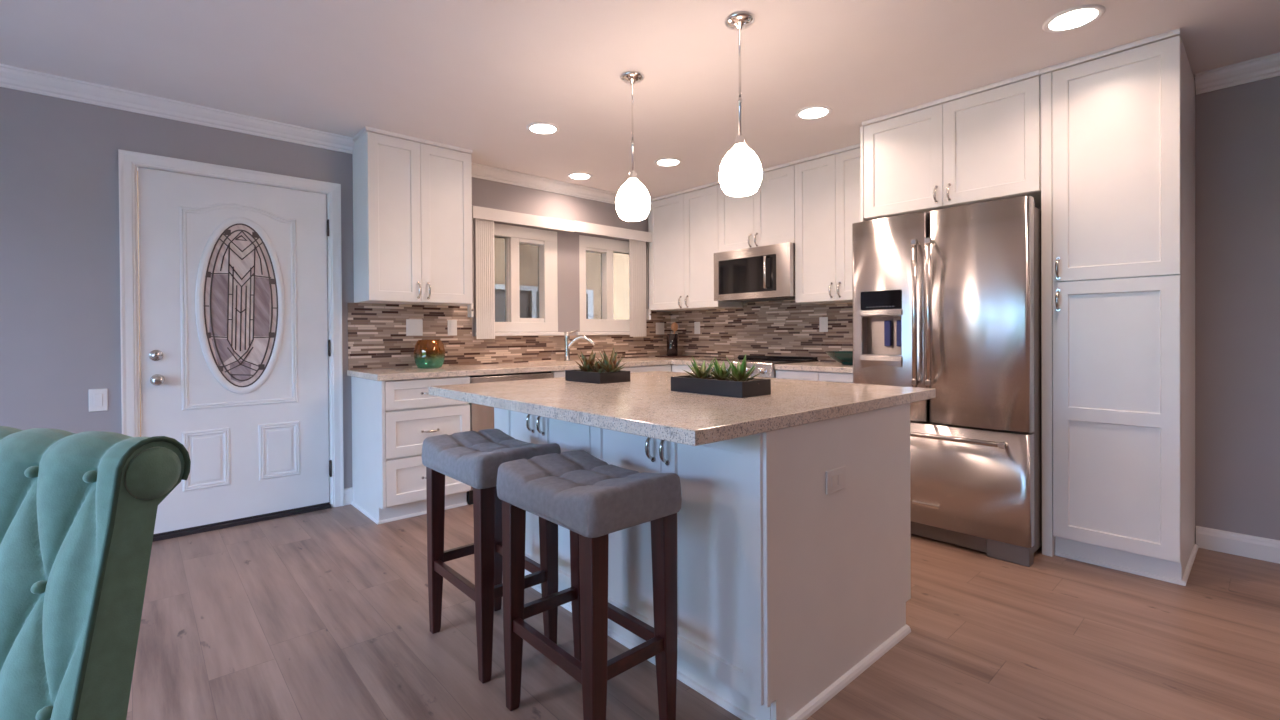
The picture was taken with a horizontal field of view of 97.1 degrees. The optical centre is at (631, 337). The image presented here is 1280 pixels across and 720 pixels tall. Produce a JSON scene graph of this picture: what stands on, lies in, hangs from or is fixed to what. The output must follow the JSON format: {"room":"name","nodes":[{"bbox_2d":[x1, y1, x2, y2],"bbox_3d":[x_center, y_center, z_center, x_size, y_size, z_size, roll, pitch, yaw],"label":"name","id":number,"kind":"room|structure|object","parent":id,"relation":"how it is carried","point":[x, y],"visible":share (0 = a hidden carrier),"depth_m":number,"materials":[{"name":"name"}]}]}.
{"room":"kitchen","nodes":[
{"label":"kitchen","id":0,"kind":"room"},
{"bbox_2d":[0,87,670,488],"bbox_3d":[-2.333,-0.102,3.573,7.440,2.479,0.120,-1,0,-41],"label":"wall","id":1,"kind":"structure","parent":0,"point":[60,332],"depth_m":2.99,"materials":[{"name":"grey paint"}]},
{"bbox_2d":[89,388,107,411],"bbox_3d":[-2.858,0.333,3.023,0.074,0.120,0.010,-1,0,-41],"label":"light switch","id":2,"kind":"object","parent":1,"relation":"attached to","point":[98,398],"visible":1,"depth_m":3.02,"materials":[{"name":"white plastic"}]},
{"bbox_2d":[0,64,354,153],"bbox_3d":[-3.432,-1.282,2.471,4.116,0.090,0.075,-1,0,-41],"label":"trim","id":3,"kind":"structure","parent":1,"relation":"attached to","point":[11,77],"depth_m":3.17,"materials":[{"name":"white paint"}]},
{"bbox_2d":[118,149,343,541],"bbox_3d":[-2.398,0.055,3.474,1.106,2.166,0.182,-1,0,-41],"label":"door","id":4,"kind":"structure","parent":1,"relation":"in","point":[239,290],"depth_m":3.43,"materials":[{"name":"white paint"}]},
{"bbox_2d":[344,487,352,504],"bbox_3d":[-1.923,1.078,3.845,0.076,0.110,0.016,-1,0,-41],"label":"baseboard","id":5,"kind":"structure","parent":1,"relation":"attached to","point":[348,492],"depth_m":3.83,"materials":[{"name":"white paint"}]},
{"bbox_2d":[352,126,472,305],"bbox_3d":[-1.527,-0.796,3.956,0.727,1.106,0.369,-1,0,-41],"label":"upper cabinet","id":6,"kind":"object","parent":1,"relation":"attached to","point":[412,201],"visible":0.98,"depth_m":3.81,"materials":[{"name":"white paint"}]},
{"bbox_2d":[467,304,473,316],"bbox_3d":[-1.257,-0.215,4.394,0.022,0.110,0.072,-1,0,-41],"label":"cord tensioner","id":7,"kind":"object","parent":1,"relation":"attached to","point":[470,306],"visible":0.73,"depth_m":4.37,"materials":[{"name":"white plastic"}]},
{"bbox_2d":[347,303,670,369],"bbox_3d":[-0.765,-0.025,4.871,3.114,0.458,0.008,-1,0,-41],"label":"tile backsplash","id":8,"kind":"structure","parent":1,"relation":"attached to","point":[377,338],"depth_m":4.32,"materials":[{"name":"tile"}]},
{"bbox_2d":[406,319,422,335],"bbox_3d":[-1.590,-0.075,4.131,0.120,0.120,0.010,-1,0,-41],"label":"light switch","id":9,"kind":"object","parent":8,"relation":"attached to","point":[414,327],"visible":1,"depth_m":4.13,"materials":[{"name":"white plastic"}]},
{"bbox_2d":[448,320,456,335],"bbox_3d":[-1.375,-0.077,4.322,0.074,0.120,0.008,-1,0,-41],"label":"wall outlet","id":10,"kind":"object","parent":8,"relation":"attached to","point":[452,324],"visible":1,"depth_m":4.32,"materials":[{"name":"white plastic"}]},
{"bbox_2d":[656,323,663,333],"bbox_3d":[0.288,-0.095,5.790,0.120,0.120,0.008,-1,0,-41],"label":"wall outlet","id":11,"kind":"object","parent":8,"relation":"attached to","point":[659,326],"visible":1,"depth_m":5.79,"materials":[{"name":"white plastic"}]},
{"bbox_2d":[472,206,573,338],"bbox_3d":[-0.893,-0.508,4.699,0.956,1.028,0.094,-1,0,-41],"label":"vertical blind","id":12,"kind":"object","parent":1,"relation":"attached to","point":[484,217],"visible":0.98,"depth_m":4.45,"materials":[{"name":"white plastic"}]},
{"bbox_2d":[494,223,563,335],"bbox_3d":[-0.956,-0.473,4.758,0.820,0.912,0.145,-1,0,-41],"label":"window","id":13,"kind":"structure","parent":1,"relation":"in","point":[531,268],"depth_m":4.86,"materials":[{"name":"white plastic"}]},
{"bbox_2d":[471,162,617,203],"bbox_3d":[-0.598,-1.317,4.973,2.020,0.090,0.075,-1,0,-41],"label":"trim","id":14,"kind":"structure","parent":1,"relation":"attached to","point":[480,171],"depth_m":4.81,"materials":[{"name":"white paint"}]},
{"bbox_2d":[576,235,629,334],"bbox_3d":[-0.225,-0.482,5.403,0.820,0.912,0.145,-1,0,-41],"label":"window","id":15,"kind":"structure","parent":1,"relation":"in","point":[595,253],"depth_m":5.36,"materials":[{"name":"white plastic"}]},
{"bbox_2d":[574,221,651,336],"bbox_3d":[-0.184,-0.523,5.325,0.938,1.030,0.094,-1,0,-41],"label":"vertical blind","id":16,"kind":"object","parent":1,"relation":"attached to","point":[637,239],"visible":0.98,"depth_m":5.49,"materials":[{"name":"white plastic"}]},
{"bbox_2d":[646,309,651,319],"bbox_3d":[0.163,-0.232,5.647,0.022,0.110,0.072,-1,0,-41],"label":"wall outlet","id":17,"kind":"object","parent":1,"relation":"attached to","point":[648,313],"visible":0.83,"depth_m":5.63,"materials":[{"name":"white plastic"}]},
{"bbox_2d":[0,0,1279,201],"bbox_3d":[0.015,-1.400,0.895,7.440,0.120,7.240,-1,0,-41],"label":"ceiling","id":18,"kind":"structure","parent":0,"point":[473,75],"depth_m":2.73,"materials":[{"name":"paint"}]},
{"bbox_2d":[526,122,559,134],"bbox_3d":[-0.575,-1.350,3.649,0.212,0.007,0.212,-1,0,-41],"label":"recessed light","id":19,"kind":"object","parent":18,"relation":"in","point":[542,128],"visible":1,"depth_m":3.64,"materials":[{"name":"white paint"}]},
{"bbox_2d":[567,172,591,179],"bbox_3d":[-0.439,-1.358,4.750,0.212,0.007,0.212,-1,0,-41],"label":"recessed light","id":20,"kind":"object","parent":18,"relation":"in","point":[577,175],"visible":1,"depth_m":4.75,"materials":[{"name":"white paint"}]},
{"bbox_2d":[615,71,650,220],"bbox_3d":[0.003,-0.983,2.924,0.184,0.738,0.184,-1,0,-41],"label":"pendant light","id":21,"kind":"object","parent":18,"relation":"hanging from","point":[632,201],"visible":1,"depth_m":2.87,"materials":[{"name":"white glass"}]},
{"bbox_2d":[654,158,681,166],"bbox_3d":[0.280,-1.360,4.383,0.212,0.007,0.212,-1,0,-41],"label":"recessed light","id":22,"kind":"object","parent":18,"relation":"in","point":[665,162],"visible":1,"depth_m":4.37,"materials":[{"name":"white paint"}]},
{"bbox_2d":[719,12,762,196],"bbox_3d":[0.460,-0.982,2.404,0.184,0.738,0.184,-1,0,-41],"label":"pendant light","id":23,"kind":"object","parent":18,"relation":"hanging from","point":[740,174],"visible":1,"depth_m":2.35,"materials":[{"name":"white glass"}]},
{"bbox_2d":[795,105,831,119],"bbox_3d":[1.098,-1.359,3.418,0.212,0.007,0.212,-1,0,-41],"label":"recessed light","id":24,"kind":"object","parent":18,"relation":"in","point":[812,112],"visible":1,"depth_m":3.40,"materials":[{"name":"white paint"}]},
{"bbox_2d":[1042,4,1104,32],"bbox_3d":[1.881,-1.358,2.409,0.212,0.007,0.212,-1,0,-41],"label":"recessed light","id":25,"kind":"object","parent":18,"relation":"in","point":[1077,17],"visible":1,"depth_m":2.40,"materials":[{"name":"white paint"}]},
{"bbox_2d":[126,492,1279,719],"bbox_3d":[0.031,1.199,0.912,7.440,0.120,7.240,-1,0,-41],"label":"floor","id":26,"kind":"structure","parent":0,"point":[321,614],"depth_m":2.11,"materials":[{"name":"brown wood"}]},
{"bbox_2d":[0,426,190,719],"bbox_3d":[-1.080,0.649,0.663,0.622,1.002,0.665,0,0,15],"label":"dining chair","id":27,"kind":"object","parent":26,"relation":"on","point":[78,512],"visible":1,"depth_m":0.81,"materials":[{"name":"green fabric"}]},
{"bbox_2d":[351,376,470,523],"bbox_3d":[-1.488,0.694,3.795,0.580,0.874,0.663,-1,0,-41],"label":"base cabinet","id":28,"kind":"object","parent":26,"relation":"on","point":[392,420],"visible":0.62,"depth_m":3.54,"materials":[{"name":"white paint"}]},
{"bbox_2d":[422,429,560,682],"bbox_3d":[-0.530,0.757,2.113,0.342,0.756,0.486,-1,0,-41],"label":"bar stool","id":29,"kind":"object","parent":26,"relation":"on","point":[471,458],"visible":0.93,"depth_m":2.02,"materials":[{"name":"grey fabric"}]},
{"bbox_2d":[468,371,552,504],"bbox_3d":[-1.010,0.688,4.193,0.650,0.874,0.661,-1,0,-41],"label":"dishwasher","id":30,"kind":"object","parent":26,"relation":"on","point":[481,416],"visible":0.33,"depth_m":3.84,"materials":[{"name":"silver metal"}]},
{"bbox_2d":[497,450,681,719],"bbox_3d":[-0.135,0.757,1.665,0.342,0.756,0.486,-1,0,-41],"label":"bar stool","id":31,"kind":"object","parent":26,"relation":"on","point":[577,491],"visible":1,"depth_m":1.57,"materials":[{"name":"grey fabric"}]},
{"bbox_2d":[551,364,670,377],"bbox_3d":[-0.304,0.679,4.835,1.242,0.874,0.655,-1,0,-41],"label":"base cabinet","id":32,"kind":"object","parent":26,"relation":"on","point":[556,374],"visible":0.04,"depth_m":4.79,"materials":[{"name":"white paint"}]},
{"bbox_2d":[347,357,719,380],"bbox_3d":[-0.458,0.225,4.528,3.131,0.038,0.929,-1,0,-41],"label":"countertop","id":33,"kind":"structure","parent":32,"relation":"on","point":[386,374],"depth_m":3.99,"materials":[{"name":"stone"}]},
{"bbox_2d":[414,340,444,368],"bbox_3d":[-1.440,0.114,4.014,0.208,0.202,0.208,-1,0,-41],"label":"glass vase","id":34,"kind":"object","parent":33,"relation":"on","point":[419,344],"visible":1,"depth_m":3.96,"materials":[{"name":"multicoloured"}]},
{"bbox_2d":[564,330,595,360],"bbox_3d":[-0.451,0.066,4.904,0.285,0.274,0.084,0,0,8],"label":"faucet","id":35,"kind":"object","parent":33,"relation":"on","point":[568,344],"visible":0.98,"depth_m":4.89,"materials":[{"name":"silver metal"}]},
{"bbox_2d":[655,355,698,357],"bbox_3d":[0.444,0.186,5.644,0.260,0.012,0.388,-1,0,-41],"label":"serving board","id":36,"kind":"object","parent":33,"relation":"on","point":[677,356],"visible":0.79,"depth_m":5.56,"materials":[{"name":"brown wood"}]},
{"bbox_2d":[667,334,677,355],"bbox_3d":[0.399,0.069,5.618,0.108,0.220,0.108,-1,0,-41],"label":"utensil crock","id":37,"kind":"object","parent":36,"relation":"on","point":[672,339],"visible":1,"depth_m":5.57,"materials":[{"name":"brown ceramic"}]},
{"bbox_2d":[671,322,677,333],"bbox_3d":[0.424,0.002,5.616,0.072,0.313,0.030,0,0,4],"label":"wooden spoon","id":38,"kind":"object","parent":37,"relation":"in","point":[674,326],"visible":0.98,"depth_m":5.61,"materials":[{"name":"brown wood"}]},
{"bbox_2d":[672,364,692,372],"bbox_3d":[0.674,0.671,5.108,0.655,0.874,0.299,-1,0,-41],"label":"base cabinet","id":39,"kind":"object","parent":26,"relation":"on","point":[675,368],"visible":0.09,"depth_m":4.94,"materials":[{"name":"white paint"}]},
{"bbox_2d":[494,403,910,719],"bbox_3d":[0.204,0.693,2.439,1.003,0.871,1.563,-1,0,-41],"label":"kitchen island","id":40,"kind":"object","parent":26,"relation":"on","point":[789,590],"visible":0.65,"depth_m":1.78,"materials":[{"name":"white paint"}]},
{"bbox_2d":[428,371,935,445],"bbox_3d":[0.162,0.237,2.477,1.484,0.039,1.650,-1,0,-41],"label":"island countertop","id":41,"kind":"structure","parent":40,"relation":"on","point":[646,405],"depth_m":1.95,"materials":[{"name":"stone"}]},
{"bbox_2d":[565,348,629,383],"bbox_3d":[-0.163,0.133,2.830,0.214,0.168,0.316,-1,0,-41],"label":"planter","id":42,"kind":"object","parent":41,"relation":"on","point":[605,371],"visible":1,"depth_m":2.77,"materials":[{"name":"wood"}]},
{"bbox_2d":[671,354,770,397],"bbox_3d":[0.349,0.140,2.243,0.178,0.155,0.374,-1,0,-41],"label":"planter","id":43,"kind":"object","parent":41,"relation":"on","point":[722,382],"visible":1,"depth_m":2.17,"materials":[{"name":"black wood"}]},
{"bbox_2d":[826,466,845,494],"bbox_3d":[0.657,0.457,1.816,0.120,0.074,0.008,-1,0,-41],"label":"wall outlet","id":44,"kind":"object","parent":40,"relation":"attached to","point":[835,478],"visible":1,"depth_m":1.81,"materials":[{"name":"white plastic"}]},
{"bbox_2d":[832,475,836,486],"bbox_3d":[0.644,0.458,1.800,0.028,0.034,0.003,-1,0,-41],"label":"socket","id":45,"kind":"object","parent":44,"relation":"attached to","point":[834,477],"depth_m":1.80,"materials":[{"name":"white plastic"}]},
{"bbox_2d":[838,473,842,484],"bbox_3d":[0.674,0.457,1.827,0.028,0.034,0.003,-1,0,-41],"label":"socket","id":46,"kind":"object","parent":44,"relation":"attached to","point":[840,475],"depth_m":1.82,"materials":[{"name":"white plastic"}]},
{"bbox_2d":[693,355,818,377],"bbox_3d":[1.009,0.634,4.683,0.713,0.948,0.776,-1,0,-41],"label":"range","id":47,"kind":"object","parent":26,"relation":"on","point":[764,365],"visible":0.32,"depth_m":4.53,"materials":[{"name":"silver metal"}]},
{"bbox_2d":[701,358,818,364],"bbox_3d":[1.031,0.193,4.702,0.643,0.019,0.776,-1,0,-41],"label":"cooktop","id":48,"kind":"object","parent":47,"relation":"in","point":[749,361],"depth_m":4.57,"materials":[{"name":"black glass"}]},
{"bbox_2d":[776,370,818,380],"bbox_3d":[1.407,0.671,4.278,0.655,0.874,0.347,-1,0,-41],"label":"base cabinet","id":49,"kind":"object","parent":26,"relation":"on","point":[780,374],"visible":0.03,"depth_m":4.08,"materials":[{"name":"white paint"}]},
{"bbox_2d":[818,372,852,382],"bbox_3d":[1.643,0.672,4.011,0.655,0.874,0.361,-1,0,-41],"label":"base cabinet","id":50,"kind":"object","parent":26,"relation":"on","point":[822,376],"visible":0.02,"depth_m":3.85,"materials":[{"name":"white paint"}]},
{"bbox_2d":[774,361,852,372],"bbox_3d":[1.535,0.214,4.150,0.642,0.038,0.712,-1,0,-41],"label":"countertop","id":51,"kind":"structure","parent":50,"relation":"on","point":[818,366],"depth_m":4.02,"materials":[{"name":"stone"}]},
{"bbox_2d":[825,351,852,364],"bbox_3d":[1.580,0.148,4.085,0.352,0.094,0.352,-1,0,-41],"label":"serving bowl","id":52,"kind":"object","parent":51,"relation":"on","point":[844,357],"visible":0.57,"depth_m":4.01,"materials":[{"name":"teal ceramic"}]},
{"bbox_2d":[852,196,1041,566],"bbox_3d":[1.925,0.211,3.329,0.983,1.800,0.903,-1,0,-41],"label":"refrigerator","id":53,"kind":"object","parent":26,"relation":"on","point":[947,300],"visible":0.85,"depth_m":2.92,"materials":[{"name":"silver metal"}]},
{"bbox_2d":[1040,28,1197,585],"bbox_3d":[2.529,-0.129,2.924,0.767,2.478,0.526,-1,0,-41],"label":"pantry cabinet","id":54,"kind":"object","parent":26,"relation":"on","point":[1118,130],"visible":0.99,"depth_m":2.68,"materials":[{"name":"white paint"}]},
{"bbox_2d":[671,76,1279,543],"bbox_3d":[2.807,-0.134,3.281,0.120,2.479,7.120,-1,0,-41],"label":"wall","id":55,"kind":"structure","parent":0,"point":[1237,128],"depth_m":2.87,"materials":[{"name":"grey paint"}]},
{"bbox_2d":[648,182,742,310],"bbox_3d":[0.578,-0.823,5.410,0.388,1.098,0.896,-1,0,-41],"label":"upper cabinet","id":56,"kind":"object","parent":55,"relation":"attached to","point":[683,228],"visible":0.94,"depth_m":5.28,"materials":[{"name":"white paint"}]},
{"bbox_2d":[717,161,794,252],"bbox_3d":[1.128,-1.057,4.785,0.388,0.628,0.766,-1,0,-41],"label":"upper cabinet","id":57,"kind":"object","parent":55,"relation":"attached to","point":[765,217],"visible":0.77,"depth_m":4.62,"materials":[{"name":"white paint"}]},
{"bbox_2d":[714,242,794,301],"bbox_3d":[1.097,-0.530,4.761,0.458,0.420,0.766,-1,0,-41],"label":"microwave","id":58,"kind":"object","parent":57,"relation":"attached to","point":[762,273],"visible":0.91,"depth_m":4.61,"materials":[{"name":"silver metal"}]},
{"bbox_2d":[671,300,852,361],"bbox_3d":[1.208,-0.072,4.995,0.008,0.526,2.415,-1,0,-41],"label":"tile backsplash","id":59,"kind":"structure","parent":55,"relation":"attached to","point":[783,327],"depth_m":5.00,"materials":[{"name":"tile"}]},
{"bbox_2d":[694,322,699,333],"bbox_3d":[0.648,-0.097,5.618,0.008,0.120,0.074,-1,0,-41],"label":"wall outlet","id":60,"kind":"object","parent":59,"relation":"attached to","point":[696,324],"visible":1,"depth_m":5.62,"materials":[{"name":"white plastic"}]},
{"bbox_2d":[819,317,827,331],"bbox_3d":[1.555,-0.107,4.589,0.008,0.120,0.074,-1,0,-41],"label":"wall outlet","id":61,"kind":"object","parent":59,"relation":"attached to","point":[823,321],"visible":1,"depth_m":4.58,"materials":[{"name":"white plastic"}]},
{"bbox_2d":[793,143,860,303],"bbox_3d":[1.621,-0.822,4.229,0.388,1.098,0.716,-1,0,-41],"label":"upper cabinet","id":62,"kind":"object","parent":55,"relation":"attached to","point":[827,189],"visible":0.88,"depth_m":4.21,"materials":[{"name":"white paint"}]},
{"bbox_2d":[860,70,1040,221],"bbox_3d":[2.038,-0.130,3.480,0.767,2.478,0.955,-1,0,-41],"label":"upper cabinet","id":63,"kind":"object","parent":55,"relation":"attached to","point":[985,146],"visible":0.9,"depth_m":3.19,"materials":[{"name":"white paint"}]},
{"bbox_2d":[1195,52,1279,94],"bbox_3d":[3.975,-1.326,1.792,0.075,0.090,3.103,-1,0,-41],"label":"trim","id":64,"kind":"structure","parent":55,"relation":"attached to","point":[1265,67],"depth_m":2.84,"materials":[{"name":"white paint"}]},
{"bbox_2d":[1196,526,1279,563],"bbox_3d":[4.013,1.053,1.827,0.016,0.110,3.103,-1,0,-41],"label":"baseboard","id":65,"kind":"structure","parent":55,"relation":"attached to","point":[1244,545],"depth_m":2.87,"materials":[{"name":"white paint"}]},
{"label":"outside","id":66,"kind":"structure","parent":0,"visible":0},
{"bbox_2d":[137,171,628,436],"bbox_3d":[-1.733,-0.883,6.056,11.000,4.400,0.850,-1,0,-41],"label":"house","id":67,"kind":"structure","parent":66,"point":[620,261],"depth_m":6.63,"materials":[{"name":"beige paint"}]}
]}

